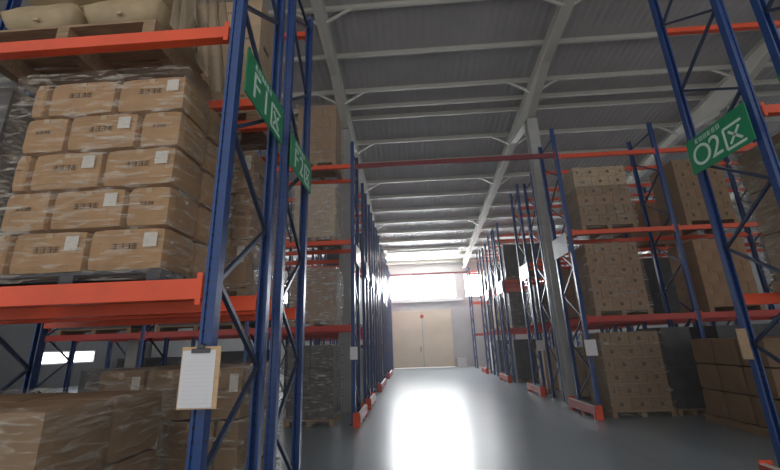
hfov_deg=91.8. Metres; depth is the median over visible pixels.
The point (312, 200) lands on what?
carton
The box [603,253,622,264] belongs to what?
carton
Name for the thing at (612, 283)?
carton
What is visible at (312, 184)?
wrap
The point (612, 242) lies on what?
wrap
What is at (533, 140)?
column
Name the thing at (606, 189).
carton
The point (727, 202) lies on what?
carton
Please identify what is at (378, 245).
rack
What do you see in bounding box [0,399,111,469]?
carton
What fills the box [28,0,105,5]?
sack
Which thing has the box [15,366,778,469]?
floor
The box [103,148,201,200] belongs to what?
carton
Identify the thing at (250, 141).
pallet
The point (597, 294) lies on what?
carton
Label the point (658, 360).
carton
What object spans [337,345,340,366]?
carton
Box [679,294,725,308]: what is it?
carton
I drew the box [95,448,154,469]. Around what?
carton
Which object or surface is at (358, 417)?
guard
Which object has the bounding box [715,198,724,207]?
carton
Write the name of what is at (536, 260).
rack
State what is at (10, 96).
plastic wrap
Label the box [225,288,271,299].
pallet
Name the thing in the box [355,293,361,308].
carton
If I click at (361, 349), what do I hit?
carton
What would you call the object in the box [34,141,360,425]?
rack
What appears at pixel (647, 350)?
carton
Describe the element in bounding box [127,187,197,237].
carton
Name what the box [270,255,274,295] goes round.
carton
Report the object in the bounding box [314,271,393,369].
rack
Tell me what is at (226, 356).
carton
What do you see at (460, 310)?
wall
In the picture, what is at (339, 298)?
carton
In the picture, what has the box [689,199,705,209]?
carton
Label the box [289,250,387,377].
rack
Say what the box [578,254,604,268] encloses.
carton
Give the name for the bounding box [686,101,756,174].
aisle sign
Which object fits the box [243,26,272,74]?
carton
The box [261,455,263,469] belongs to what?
carton
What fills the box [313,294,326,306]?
carton
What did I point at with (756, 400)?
carton
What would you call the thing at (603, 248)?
carton
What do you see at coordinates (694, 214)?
carton
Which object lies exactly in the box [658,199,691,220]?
carton
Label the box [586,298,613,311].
carton
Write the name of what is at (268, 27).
carton
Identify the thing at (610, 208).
carton
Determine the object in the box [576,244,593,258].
carton
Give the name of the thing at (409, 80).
ceiling
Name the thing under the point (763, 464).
guard
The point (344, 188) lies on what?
column
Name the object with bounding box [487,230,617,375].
rack
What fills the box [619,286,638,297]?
carton
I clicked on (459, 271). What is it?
tie beam
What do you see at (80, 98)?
carton
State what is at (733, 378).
carton
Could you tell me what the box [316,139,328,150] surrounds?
carton
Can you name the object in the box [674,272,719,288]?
carton
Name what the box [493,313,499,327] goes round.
carton
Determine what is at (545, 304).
carton
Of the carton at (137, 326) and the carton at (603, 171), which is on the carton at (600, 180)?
the carton at (603, 171)
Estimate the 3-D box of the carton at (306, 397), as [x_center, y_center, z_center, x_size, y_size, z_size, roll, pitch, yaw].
[-1.939,3.710,8.218,0.496,0.496,0.446,-3,-16,3]
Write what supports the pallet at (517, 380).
on the floor
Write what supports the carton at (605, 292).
on the carton at (606, 302)
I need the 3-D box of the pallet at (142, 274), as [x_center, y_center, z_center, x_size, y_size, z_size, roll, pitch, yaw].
[-2.171,0.425,2.984,1.320,0.100,0.880,-3,-16,3]
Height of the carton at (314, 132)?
0.329 m
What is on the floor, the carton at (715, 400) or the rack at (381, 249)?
the rack at (381, 249)
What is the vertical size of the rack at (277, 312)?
6.200 m
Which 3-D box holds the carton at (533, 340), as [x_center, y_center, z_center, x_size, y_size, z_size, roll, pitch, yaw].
[5.798,4.547,15.157,0.561,0.736,0.396,-3,-16,3]
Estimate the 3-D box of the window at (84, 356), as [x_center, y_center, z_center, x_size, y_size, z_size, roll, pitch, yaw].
[-16.946,6.427,19.878,0.120,0.650,3.400,-3,-16,3]
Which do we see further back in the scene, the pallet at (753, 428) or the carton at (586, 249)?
the carton at (586, 249)
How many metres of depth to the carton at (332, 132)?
9.84 m
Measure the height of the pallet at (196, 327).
0.120 m
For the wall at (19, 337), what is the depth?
18.66 m
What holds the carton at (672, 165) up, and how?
on the carton at (674, 175)
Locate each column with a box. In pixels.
[339,128,350,413]
[524,117,576,407]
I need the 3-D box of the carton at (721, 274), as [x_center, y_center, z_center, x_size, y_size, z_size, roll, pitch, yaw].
[7.483,1.041,8.778,0.361,0.246,0.891,-3,-16,3]
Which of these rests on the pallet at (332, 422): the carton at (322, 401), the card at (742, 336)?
the carton at (322, 401)
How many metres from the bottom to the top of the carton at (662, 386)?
0.257 m
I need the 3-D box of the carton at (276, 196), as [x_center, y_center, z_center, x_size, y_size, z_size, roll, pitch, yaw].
[-1.610,-0.510,4.586,0.428,0.500,0.400,-3,-16,2]
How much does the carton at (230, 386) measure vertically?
0.442 m
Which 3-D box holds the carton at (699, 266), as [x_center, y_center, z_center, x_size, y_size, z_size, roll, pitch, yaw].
[7.011,0.824,8.866,0.176,0.246,0.891,-3,-16,3]
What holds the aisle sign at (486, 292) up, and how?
attached to the rack at (485, 267)
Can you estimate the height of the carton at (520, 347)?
0.736 m
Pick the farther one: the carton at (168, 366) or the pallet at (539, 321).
the pallet at (539, 321)
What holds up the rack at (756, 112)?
on the floor
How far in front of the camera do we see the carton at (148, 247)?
2.64 m
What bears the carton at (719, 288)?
on the carton at (712, 299)
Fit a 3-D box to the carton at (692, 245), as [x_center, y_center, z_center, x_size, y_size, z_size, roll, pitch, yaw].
[6.994,0.347,9.004,0.176,0.246,0.891,-3,-16,3]
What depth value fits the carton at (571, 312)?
10.52 m
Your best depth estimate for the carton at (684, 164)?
9.12 m
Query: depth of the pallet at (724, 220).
8.86 m
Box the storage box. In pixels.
[456,358,466,367]
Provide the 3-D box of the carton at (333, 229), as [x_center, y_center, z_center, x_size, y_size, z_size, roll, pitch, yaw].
[-1.478,-0.035,9.299,0.328,0.263,0.421,-3,-16,3]
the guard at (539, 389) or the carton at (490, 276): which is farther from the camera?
the carton at (490, 276)
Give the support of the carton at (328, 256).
on the pallet
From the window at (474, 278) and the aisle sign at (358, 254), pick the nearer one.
the aisle sign at (358, 254)
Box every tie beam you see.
[354,150,555,170]
[390,271,468,275]
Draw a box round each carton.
[0,145,21,214]
[0,214,3,235]
[0,235,18,275]
[0,392,70,402]
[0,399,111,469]
[1,193,57,235]
[9,232,93,274]
[12,156,37,193]
[22,119,72,157]
[23,390,161,463]
[30,152,107,194]
[32,86,53,119]
[49,82,121,120]
[51,189,131,233]
[68,114,143,154]
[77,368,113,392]
[88,228,193,275]
[90,367,136,391]
[95,325,149,328]
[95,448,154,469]
[98,367,166,390]
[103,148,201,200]
[116,357,151,367]
[118,77,209,132]
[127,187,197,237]
[140,111,205,165]
[144,365,180,367]
[146,367,190,420]
[147,356,181,366]
[150,420,172,469]
[158,323,196,326]
[162,419,221,469]
[188,207,211,246]
[188,243,207,278]
[194,172,214,212]
[199,139,217,178]
[200,72,208,84]
[204,109,220,146]
[209,85,223,112]
[211,364,252,418]
[213,414,249,469]
[220,351,233,363]
[223,240,259,290]
[225,2,247,27]
[227,195,234,240]
[230,362,268,407]
[231,151,265,202]
[231,193,262,245]
[233,350,269,363]
[238,83,261,118]
[241,53,270,83]
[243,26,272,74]
[248,0,273,49]
[261,407,266,456]
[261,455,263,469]
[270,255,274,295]
[272,214,276,254]
[274,177,278,215]
[286,394,309,420]
[287,369,310,394]
[291,295,296,307]
[294,217,299,226]
[295,197,299,206]
[298,118,302,128]
[305,294,312,307]
[305,307,319,320]
[306,268,313,280]
[306,281,319,293]
[307,226,320,236]
[308,196,314,205]
[308,206,321,215]
[308,216,314,226]
[309,186,321,195]
[309,391,336,419]
[310,128,322,139]
[310,139,316,150]
[310,151,322,161]
[310,368,336,393]
[311,106,323,116]
[311,345,336,368]
[313,268,327,280]
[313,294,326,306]
[315,195,328,205]
[315,216,327,226]
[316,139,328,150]
[317,116,329,127]
[320,280,337,294]
[320,306,337,320]
[321,226,337,238]
[322,185,337,199]
[322,205,337,218]
[323,105,338,123]
[323,127,338,145]
[323,150,338,163]
[326,254,338,265]
[327,293,337,307]
[328,215,337,229]
[328,267,337,282]
[329,138,338,156]
[329,195,337,207]
[330,116,338,134]
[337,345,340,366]
[337,366,340,390]
[337,389,340,414]
[338,271,340,284]
[338,283,340,295]
[338,296,340,308]
[338,309,340,320]
[339,116,341,132]
[355,276,361,293]
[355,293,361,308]
[355,308,362,324]
[356,348,362,375]
[356,374,363,402]
[488,265,500,276]
[489,276,506,287]
[489,342,494,355]
[491,356,496,369]
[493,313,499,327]
[496,340,508,355]
[498,356,504,372]
[501,244,521,262]
[502,260,522,277]
[506,291,529,308]
[508,308,531,324]
[511,339,529,358]
[514,359,532,378]
[520,244,539,259]
[528,284,547,303]
[528,339,541,357]
[530,302,549,319]
[536,348,553,368]
[539,368,558,388]
[544,269,573,284]
[548,300,577,316]
[553,347,585,362]
[558,377,590,395]
[564,284,576,299]
[565,168,581,184]
[567,177,591,192]
[568,186,584,201]
[570,195,595,211]
[571,205,588,220]
[573,215,599,229]
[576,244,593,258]
[576,363,587,378]
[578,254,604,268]
[580,167,598,176]
[580,265,597,278]
[582,276,608,289]
[584,185,602,195]
[584,287,601,300]
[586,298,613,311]
[587,204,606,214]
[590,333,609,344]
[591,176,609,185]
[593,243,611,253]
[594,194,613,204]
[594,345,621,357]
[594,357,614,370]
[596,370,627,383]
[597,166,615,175]
[597,265,615,275]
[598,214,617,223]
[598,382,619,397]
[601,185,619,194]
[601,287,620,298]
[601,395,632,410]
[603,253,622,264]
[605,204,624,213]
[607,275,626,286]
[608,175,626,184]
[608,332,629,344]
[610,242,628,253]
[612,194,630,203]
[612,298,631,309]
[613,357,634,370]
[614,264,633,274]
[615,166,624,174]
[616,213,635,222]
[618,383,639,396]
[619,184,628,193]
[619,222,665,244]
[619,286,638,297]
[620,344,641,356]
[621,253,639,263]
[623,203,633,212]
[625,274,644,285]
[625,370,647,383]
[627,242,637,252]
[628,331,649,343]
[630,297,649,308]
[630,396,652,410]
[632,202,659,222]
[632,263,642,274]
[633,356,654,369]
[636,286,647,296]
[638,383,660,396]
[639,258,674,285]
[640,343,661,356]
[645,285,680,313]
[645,369,667,382]
[647,331,658,343]
[649,160,680,184]
[649,326,697,366]
[650,396,673,409]
[651,169,691,193]
[651,356,664,368]
[653,179,685,202]
[656,189,696,211]
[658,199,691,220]
[658,382,670,395]
[660,209,702,225]
[665,366,705,408]
[667,240,702,258]
[669,250,713,268]
[672,261,708,278]
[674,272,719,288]
[676,283,714,298]
[679,159,691,168]
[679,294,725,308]
[684,179,699,188]
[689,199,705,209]
[689,324,757,363]
[690,337,736,363]
[695,188,702,198]
[696,363,726,389]
[700,209,708,218]
[700,239,717,249]
[702,388,730,417]
[706,260,723,271]
[707,168,723,177]
[709,178,718,187]
[711,337,756,364]
[712,187,729,197]
[712,249,720,260]
[712,282,729,293]
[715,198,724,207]
[716,177,726,187]
[718,208,735,217]
[718,271,726,282]
[718,365,750,393]
[722,197,732,207]
[724,294,732,304]
[725,392,758,424]
[731,248,746,259]
[733,259,742,270]
[735,238,744,248]
[736,270,754,281]
[736,337,779,366]
[738,132,779,193]
[739,282,749,292]
[740,259,751,269]
[744,367,779,398]
[747,281,758,292]
[750,186,779,235]
[752,396,779,427]
[764,233,779,279]
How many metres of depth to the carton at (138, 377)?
3.44 m
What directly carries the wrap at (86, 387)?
on the pallet
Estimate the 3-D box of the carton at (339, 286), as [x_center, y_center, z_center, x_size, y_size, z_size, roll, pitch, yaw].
[-1.410,1.373,9.341,0.328,0.297,0.421,-3,-16,3]
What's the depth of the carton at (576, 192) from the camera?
9.11 m
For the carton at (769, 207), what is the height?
0.546 m
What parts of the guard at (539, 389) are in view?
rail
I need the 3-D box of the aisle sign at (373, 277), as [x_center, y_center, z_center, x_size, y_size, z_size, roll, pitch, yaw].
[-0.568,1.566,12.944,0.019,0.480,0.750,-3,-16,3]
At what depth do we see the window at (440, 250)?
24.34 m
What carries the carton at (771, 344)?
on the carton at (772, 373)
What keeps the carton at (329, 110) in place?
on the carton at (322, 122)
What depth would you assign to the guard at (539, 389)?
11.10 m
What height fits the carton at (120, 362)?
0.661 m
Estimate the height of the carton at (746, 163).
0.546 m
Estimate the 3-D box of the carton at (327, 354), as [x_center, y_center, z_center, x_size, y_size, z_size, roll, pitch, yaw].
[-1.469,2.727,8.470,0.496,0.496,0.446,-3,-16,3]
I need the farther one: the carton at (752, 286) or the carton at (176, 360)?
the carton at (176, 360)
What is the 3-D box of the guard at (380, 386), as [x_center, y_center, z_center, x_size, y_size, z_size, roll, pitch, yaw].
[-0.282,5.639,14.290,0.152,0.280,2.500,-3,-16,3]
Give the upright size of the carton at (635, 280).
0.247 m
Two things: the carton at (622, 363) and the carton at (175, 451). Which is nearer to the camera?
the carton at (175, 451)
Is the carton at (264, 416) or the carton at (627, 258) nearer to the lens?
the carton at (264, 416)
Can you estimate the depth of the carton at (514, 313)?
15.35 m
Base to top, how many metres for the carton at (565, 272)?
0.444 m
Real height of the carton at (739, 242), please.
0.246 m
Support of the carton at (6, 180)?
on the carton at (1, 215)
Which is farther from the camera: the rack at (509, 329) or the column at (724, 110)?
the rack at (509, 329)
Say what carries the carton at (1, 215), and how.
on the pallet
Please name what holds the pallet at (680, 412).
on the floor
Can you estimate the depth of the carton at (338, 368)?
8.76 m
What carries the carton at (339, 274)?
on the carton at (339, 286)
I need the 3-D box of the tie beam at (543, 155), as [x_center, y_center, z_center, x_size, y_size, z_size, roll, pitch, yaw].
[1.583,-1.846,9.445,4.970,0.240,0.100,-3,-16,3]
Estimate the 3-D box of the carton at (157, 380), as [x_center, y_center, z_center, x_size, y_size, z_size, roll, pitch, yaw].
[-1.974,1.487,3.593,0.444,0.442,0.448,-3,-16,2]
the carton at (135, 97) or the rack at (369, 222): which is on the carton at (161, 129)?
the carton at (135, 97)
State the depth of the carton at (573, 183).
9.16 m
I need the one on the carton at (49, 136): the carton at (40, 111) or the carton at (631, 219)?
the carton at (40, 111)
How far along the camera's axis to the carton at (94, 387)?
8.48 m
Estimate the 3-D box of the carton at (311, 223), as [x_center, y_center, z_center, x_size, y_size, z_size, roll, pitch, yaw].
[-1.989,-0.267,9.395,0.328,0.263,0.421,-3,-16,3]
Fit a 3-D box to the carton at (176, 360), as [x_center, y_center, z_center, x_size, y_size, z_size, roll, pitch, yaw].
[-6.312,3.821,10.785,0.871,0.661,0.651,-3,-16,3]
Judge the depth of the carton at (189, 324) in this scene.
8.78 m
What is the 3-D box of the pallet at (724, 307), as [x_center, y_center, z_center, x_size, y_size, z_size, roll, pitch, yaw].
[7.504,1.696,8.589,1.150,0.120,0.940,-3,-16,3]
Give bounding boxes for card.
[350,347,357,359]
[536,340,544,350]
[584,339,597,355]
[735,328,753,359]
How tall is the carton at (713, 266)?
0.246 m
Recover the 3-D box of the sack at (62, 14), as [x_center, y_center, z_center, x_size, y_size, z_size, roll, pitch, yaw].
[-2.979,-1.786,3.600,0.706,0.401,0.843,-3,-16,3]
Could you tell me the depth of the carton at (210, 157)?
3.34 m
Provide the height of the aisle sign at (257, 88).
0.430 m
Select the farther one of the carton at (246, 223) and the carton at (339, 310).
the carton at (339, 310)
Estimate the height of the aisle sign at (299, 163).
0.420 m
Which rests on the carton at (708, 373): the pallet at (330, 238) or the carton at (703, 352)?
the carton at (703, 352)
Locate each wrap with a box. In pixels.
[0,74,240,289]
[0,82,30,199]
[0,86,34,155]
[0,388,174,469]
[84,364,283,469]
[170,0,239,106]
[223,150,277,290]
[284,344,343,418]
[288,266,343,325]
[291,184,343,247]
[295,107,343,179]
[560,167,637,226]
[576,242,653,311]
[580,330,677,415]
[728,132,779,280]
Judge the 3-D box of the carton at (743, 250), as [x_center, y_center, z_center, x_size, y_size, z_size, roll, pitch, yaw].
[7.835,0.546,8.898,0.361,0.246,0.891,-3,-16,3]
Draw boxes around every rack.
[0,0,285,469]
[0,0,312,469]
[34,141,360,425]
[104,183,369,406]
[249,221,379,391]
[267,230,382,383]
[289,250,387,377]
[304,205,376,395]
[306,258,389,372]
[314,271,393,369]
[330,245,385,376]
[360,265,391,368]
[466,267,552,367]
[476,245,582,373]
[481,244,543,375]
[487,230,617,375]
[491,220,633,382]
[509,184,696,393]
[522,173,771,401]
[538,122,779,418]
[648,0,779,467]
[749,0,779,75]
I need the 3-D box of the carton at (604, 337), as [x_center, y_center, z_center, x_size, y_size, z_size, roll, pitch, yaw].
[4.633,2.296,8.349,0.194,0.257,0.443,-3,-16,3]
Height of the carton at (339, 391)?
0.496 m
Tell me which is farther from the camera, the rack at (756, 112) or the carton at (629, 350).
the carton at (629, 350)
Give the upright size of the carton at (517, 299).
0.668 m
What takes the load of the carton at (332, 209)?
on the carton at (324, 219)
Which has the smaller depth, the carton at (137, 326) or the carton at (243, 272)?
the carton at (243, 272)
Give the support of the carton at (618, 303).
on the pallet at (644, 310)
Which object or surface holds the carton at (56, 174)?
on the carton at (90, 213)
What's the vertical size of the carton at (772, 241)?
0.546 m
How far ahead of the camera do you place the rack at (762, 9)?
3.97 m
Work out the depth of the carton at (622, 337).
8.12 m
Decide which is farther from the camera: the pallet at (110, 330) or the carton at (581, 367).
the carton at (581, 367)
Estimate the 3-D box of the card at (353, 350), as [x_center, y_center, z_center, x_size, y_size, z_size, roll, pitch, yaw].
[-0.785,2.562,8.199,0.172,0.272,0.006,-3,-16,3]
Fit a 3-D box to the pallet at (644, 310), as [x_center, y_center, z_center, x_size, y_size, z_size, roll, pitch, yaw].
[5.134,1.807,8.695,1.200,0.120,0.940,-3,-16,3]
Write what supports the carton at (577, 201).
on the carton at (580, 210)
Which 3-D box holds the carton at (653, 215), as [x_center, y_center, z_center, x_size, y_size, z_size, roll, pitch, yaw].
[7.488,-0.571,11.497,0.921,0.638,0.651,-3,-16,3]
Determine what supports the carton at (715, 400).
on the pallet at (753, 428)
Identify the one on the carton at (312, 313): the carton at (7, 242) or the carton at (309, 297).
the carton at (309, 297)
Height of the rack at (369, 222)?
6.300 m
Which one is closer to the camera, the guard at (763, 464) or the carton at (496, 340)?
the guard at (763, 464)
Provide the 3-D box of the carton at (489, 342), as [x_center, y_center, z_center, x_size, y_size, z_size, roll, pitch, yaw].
[5.778,5.922,19.665,1.131,0.686,0.801,-3,-16,3]
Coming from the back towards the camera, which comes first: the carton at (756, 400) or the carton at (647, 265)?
the carton at (647, 265)
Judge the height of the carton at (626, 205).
0.240 m
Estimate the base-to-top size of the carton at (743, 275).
0.246 m
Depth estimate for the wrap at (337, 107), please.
9.77 m
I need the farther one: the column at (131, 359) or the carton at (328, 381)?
the column at (131, 359)
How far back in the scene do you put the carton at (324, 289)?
8.73 m
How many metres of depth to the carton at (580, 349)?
10.19 m
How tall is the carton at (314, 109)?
0.329 m
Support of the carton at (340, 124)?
on the carton
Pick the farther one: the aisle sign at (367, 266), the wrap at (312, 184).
the aisle sign at (367, 266)
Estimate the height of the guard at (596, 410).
0.280 m
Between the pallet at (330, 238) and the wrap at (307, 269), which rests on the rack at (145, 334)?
the pallet at (330, 238)
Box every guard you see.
[353,403,367,427]
[365,392,375,409]
[378,377,386,391]
[387,369,392,378]
[481,366,488,373]
[499,372,511,382]
[527,382,545,396]
[568,396,603,420]
[758,460,779,469]
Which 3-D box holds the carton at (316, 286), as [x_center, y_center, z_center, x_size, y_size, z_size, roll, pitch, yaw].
[-1.770,1.270,8.943,0.328,0.297,0.421,-3,-16,3]
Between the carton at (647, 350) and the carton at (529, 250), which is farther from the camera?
the carton at (529, 250)
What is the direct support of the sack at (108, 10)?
on the pallet at (173, 61)
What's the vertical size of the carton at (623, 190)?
0.240 m
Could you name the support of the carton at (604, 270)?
on the carton at (594, 281)
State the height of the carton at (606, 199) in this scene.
0.240 m
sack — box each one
[0,3,136,77]
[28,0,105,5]
[78,0,202,73]
[162,0,173,10]
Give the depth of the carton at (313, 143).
9.76 m
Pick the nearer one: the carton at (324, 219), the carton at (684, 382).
the carton at (684, 382)
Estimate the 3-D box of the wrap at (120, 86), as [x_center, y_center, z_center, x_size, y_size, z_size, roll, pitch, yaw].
[-2.199,-0.361,3.204,1.394,1.685,0.970,-3,-16,3]
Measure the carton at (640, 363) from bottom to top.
0.257 m
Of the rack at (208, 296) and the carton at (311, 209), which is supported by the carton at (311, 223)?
the carton at (311, 209)
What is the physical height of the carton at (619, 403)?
0.257 m
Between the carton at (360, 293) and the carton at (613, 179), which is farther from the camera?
the carton at (360, 293)
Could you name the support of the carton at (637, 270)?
on the carton at (635, 280)
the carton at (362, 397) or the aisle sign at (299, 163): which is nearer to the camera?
the aisle sign at (299, 163)
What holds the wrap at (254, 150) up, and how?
on the pallet at (239, 291)
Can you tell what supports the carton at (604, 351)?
on the carton at (605, 364)
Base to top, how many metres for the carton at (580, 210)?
0.240 m
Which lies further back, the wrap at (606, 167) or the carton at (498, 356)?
the carton at (498, 356)
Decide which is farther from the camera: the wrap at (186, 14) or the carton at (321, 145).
the carton at (321, 145)
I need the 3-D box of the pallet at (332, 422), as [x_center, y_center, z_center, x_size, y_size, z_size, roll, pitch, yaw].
[-1.666,4.058,8.338,1.050,0.120,0.950,-3,-16,3]
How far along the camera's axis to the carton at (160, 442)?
3.29 m
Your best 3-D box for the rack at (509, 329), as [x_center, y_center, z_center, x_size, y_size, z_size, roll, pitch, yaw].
[7.154,2.595,15.847,4.960,6.500,0.990,-3,-16,3]
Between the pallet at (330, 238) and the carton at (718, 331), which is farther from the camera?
the pallet at (330, 238)
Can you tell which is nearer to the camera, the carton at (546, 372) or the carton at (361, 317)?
the carton at (361, 317)
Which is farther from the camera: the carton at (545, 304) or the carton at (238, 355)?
the carton at (545, 304)
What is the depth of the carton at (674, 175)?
9.11 m
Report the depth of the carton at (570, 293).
10.64 m
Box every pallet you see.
[0,19,210,100]
[0,269,192,286]
[56,328,150,334]
[156,324,244,331]
[217,110,279,155]
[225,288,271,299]
[284,412,341,426]
[289,320,341,326]
[292,236,341,249]
[310,161,341,180]
[501,275,543,281]
[512,377,539,381]
[531,320,549,324]
[559,393,591,400]
[566,222,637,239]
[578,308,652,318]
[602,408,676,417]
[636,242,684,251]
[661,218,739,235]
[674,408,708,415]
[680,304,765,312]
[705,414,769,436]
[771,281,779,291]
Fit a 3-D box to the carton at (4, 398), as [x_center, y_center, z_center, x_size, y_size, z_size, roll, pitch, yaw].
[-2.759,1.352,2.666,0.680,0.402,0.495,-3,-16,2]
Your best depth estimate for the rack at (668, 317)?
9.06 m
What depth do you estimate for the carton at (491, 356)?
19.25 m
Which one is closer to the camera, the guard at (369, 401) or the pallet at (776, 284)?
the pallet at (776, 284)
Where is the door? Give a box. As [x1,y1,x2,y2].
[392,309,454,367]
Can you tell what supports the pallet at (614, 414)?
on the floor
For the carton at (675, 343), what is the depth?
8.08 m
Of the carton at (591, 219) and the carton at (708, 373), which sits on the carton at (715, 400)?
the carton at (708, 373)
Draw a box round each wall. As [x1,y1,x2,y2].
[0,324,154,393]
[59,35,752,407]
[151,252,703,371]
[725,217,779,309]
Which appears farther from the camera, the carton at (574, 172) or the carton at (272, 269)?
the carton at (574, 172)
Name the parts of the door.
rail, rail, rail, rail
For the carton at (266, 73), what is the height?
0.392 m
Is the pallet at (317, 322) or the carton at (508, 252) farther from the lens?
the carton at (508, 252)
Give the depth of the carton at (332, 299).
8.66 m
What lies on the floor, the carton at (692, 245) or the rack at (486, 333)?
the rack at (486, 333)
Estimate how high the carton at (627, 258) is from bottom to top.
0.247 m
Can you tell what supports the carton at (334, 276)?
on the carton at (324, 289)
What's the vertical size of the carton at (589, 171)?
0.240 m
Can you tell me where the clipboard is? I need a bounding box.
[176,344,221,409]
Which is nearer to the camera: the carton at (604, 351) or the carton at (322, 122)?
the carton at (604, 351)
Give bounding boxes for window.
[41,350,95,364]
[387,248,459,258]
[390,274,455,299]
[463,273,482,296]
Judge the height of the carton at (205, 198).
0.315 m
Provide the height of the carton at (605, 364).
0.257 m
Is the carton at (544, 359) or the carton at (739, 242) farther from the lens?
the carton at (544, 359)
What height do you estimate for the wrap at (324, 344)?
1.622 m
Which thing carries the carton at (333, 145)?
on the carton at (327, 155)
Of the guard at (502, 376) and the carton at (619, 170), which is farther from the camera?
the guard at (502, 376)
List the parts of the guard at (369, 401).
rail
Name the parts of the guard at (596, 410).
rail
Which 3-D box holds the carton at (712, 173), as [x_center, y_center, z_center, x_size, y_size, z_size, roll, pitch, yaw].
[7.769,-1.366,9.446,0.361,0.252,0.893,-3,-16,3]
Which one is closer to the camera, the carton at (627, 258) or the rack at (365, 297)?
the carton at (627, 258)
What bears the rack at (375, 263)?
on the floor
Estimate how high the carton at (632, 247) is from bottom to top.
0.247 m
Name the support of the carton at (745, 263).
on the carton at (743, 275)
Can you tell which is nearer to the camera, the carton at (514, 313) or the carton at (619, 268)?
the carton at (619, 268)
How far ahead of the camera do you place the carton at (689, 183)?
8.98 m
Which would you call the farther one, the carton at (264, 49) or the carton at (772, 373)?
the carton at (772, 373)
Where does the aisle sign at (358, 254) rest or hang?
attached to the rack at (145, 334)
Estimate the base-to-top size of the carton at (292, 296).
0.297 m
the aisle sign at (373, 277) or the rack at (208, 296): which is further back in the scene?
the aisle sign at (373, 277)
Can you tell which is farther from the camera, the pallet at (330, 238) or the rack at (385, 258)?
the rack at (385, 258)
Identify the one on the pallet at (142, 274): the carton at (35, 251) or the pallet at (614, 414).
the carton at (35, 251)
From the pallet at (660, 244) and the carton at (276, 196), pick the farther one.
the pallet at (660, 244)
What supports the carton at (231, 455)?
on the carton
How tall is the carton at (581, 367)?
0.406 m
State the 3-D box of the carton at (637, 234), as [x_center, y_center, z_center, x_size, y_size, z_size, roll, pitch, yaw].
[7.509,0.044,11.321,0.921,0.638,0.651,-3,-16,3]
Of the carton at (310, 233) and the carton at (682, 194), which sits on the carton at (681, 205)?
the carton at (682, 194)
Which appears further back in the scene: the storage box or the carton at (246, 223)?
the storage box
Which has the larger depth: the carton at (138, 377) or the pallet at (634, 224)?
the pallet at (634, 224)
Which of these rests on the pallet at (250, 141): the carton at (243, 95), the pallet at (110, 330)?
the carton at (243, 95)
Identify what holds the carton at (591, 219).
on the pallet at (634, 224)
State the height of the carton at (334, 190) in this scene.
0.263 m
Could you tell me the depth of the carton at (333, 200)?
9.33 m
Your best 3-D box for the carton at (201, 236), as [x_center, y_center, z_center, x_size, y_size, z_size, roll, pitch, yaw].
[-1.710,-0.043,3.314,0.331,0.315,0.410,-3,-16,2]
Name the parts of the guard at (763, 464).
rail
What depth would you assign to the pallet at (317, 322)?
8.54 m
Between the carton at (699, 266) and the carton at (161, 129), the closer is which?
the carton at (161, 129)
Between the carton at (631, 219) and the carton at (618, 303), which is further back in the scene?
the carton at (631, 219)
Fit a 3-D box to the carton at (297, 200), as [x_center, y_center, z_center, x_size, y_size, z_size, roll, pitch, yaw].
[-2.261,-0.766,9.553,0.159,0.263,0.421,-3,-16,3]
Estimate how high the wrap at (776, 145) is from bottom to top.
1.763 m
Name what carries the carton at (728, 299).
on the pallet at (724, 307)
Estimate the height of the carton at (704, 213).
0.252 m
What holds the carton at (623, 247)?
on the carton at (618, 260)
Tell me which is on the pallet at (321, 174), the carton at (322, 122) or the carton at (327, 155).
the carton at (327, 155)
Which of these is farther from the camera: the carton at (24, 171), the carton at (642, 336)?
the carton at (642, 336)
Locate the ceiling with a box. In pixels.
[0,0,779,267]
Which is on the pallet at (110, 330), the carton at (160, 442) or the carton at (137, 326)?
the carton at (137, 326)
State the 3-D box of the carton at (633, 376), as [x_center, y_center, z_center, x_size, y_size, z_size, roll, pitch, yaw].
[5.166,3.021,8.112,0.398,0.257,0.443,-3,-16,3]
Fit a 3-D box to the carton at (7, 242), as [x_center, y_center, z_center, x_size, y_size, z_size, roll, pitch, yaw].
[-2.757,0.191,2.861,0.132,0.315,0.412,-3,-16,3]
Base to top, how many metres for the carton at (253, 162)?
0.500 m
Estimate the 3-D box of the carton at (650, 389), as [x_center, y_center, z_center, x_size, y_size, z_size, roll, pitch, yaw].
[5.377,3.260,8.030,0.398,0.257,0.443,-3,-16,3]
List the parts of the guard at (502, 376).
rail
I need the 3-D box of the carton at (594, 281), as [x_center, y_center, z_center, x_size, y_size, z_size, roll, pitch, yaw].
[4.713,1.105,8.685,0.378,0.247,0.443,-3,-16,3]
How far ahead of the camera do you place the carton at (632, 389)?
7.84 m
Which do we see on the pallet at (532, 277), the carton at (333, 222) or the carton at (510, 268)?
the carton at (510, 268)
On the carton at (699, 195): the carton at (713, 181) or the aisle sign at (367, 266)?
the carton at (713, 181)
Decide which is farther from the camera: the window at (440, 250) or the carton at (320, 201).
the window at (440, 250)
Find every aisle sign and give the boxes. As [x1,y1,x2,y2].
[244,47,283,145]
[289,131,311,194]
[356,244,360,268]
[366,262,368,280]
[372,273,374,288]
[485,289,488,300]
[496,281,501,293]
[519,263,528,280]
[552,231,567,259]
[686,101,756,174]
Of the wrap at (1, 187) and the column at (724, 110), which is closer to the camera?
the wrap at (1, 187)
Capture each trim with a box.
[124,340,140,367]
[391,298,462,302]
[703,320,779,325]
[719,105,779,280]
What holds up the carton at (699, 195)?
on the carton at (695, 203)
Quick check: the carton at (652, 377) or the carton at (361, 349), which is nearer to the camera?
the carton at (652, 377)
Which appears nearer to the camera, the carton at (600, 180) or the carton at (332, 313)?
the carton at (332, 313)
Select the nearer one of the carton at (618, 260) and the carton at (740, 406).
the carton at (740, 406)
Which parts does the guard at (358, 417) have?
rail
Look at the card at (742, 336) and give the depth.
4.37 m
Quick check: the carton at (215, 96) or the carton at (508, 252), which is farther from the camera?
the carton at (508, 252)

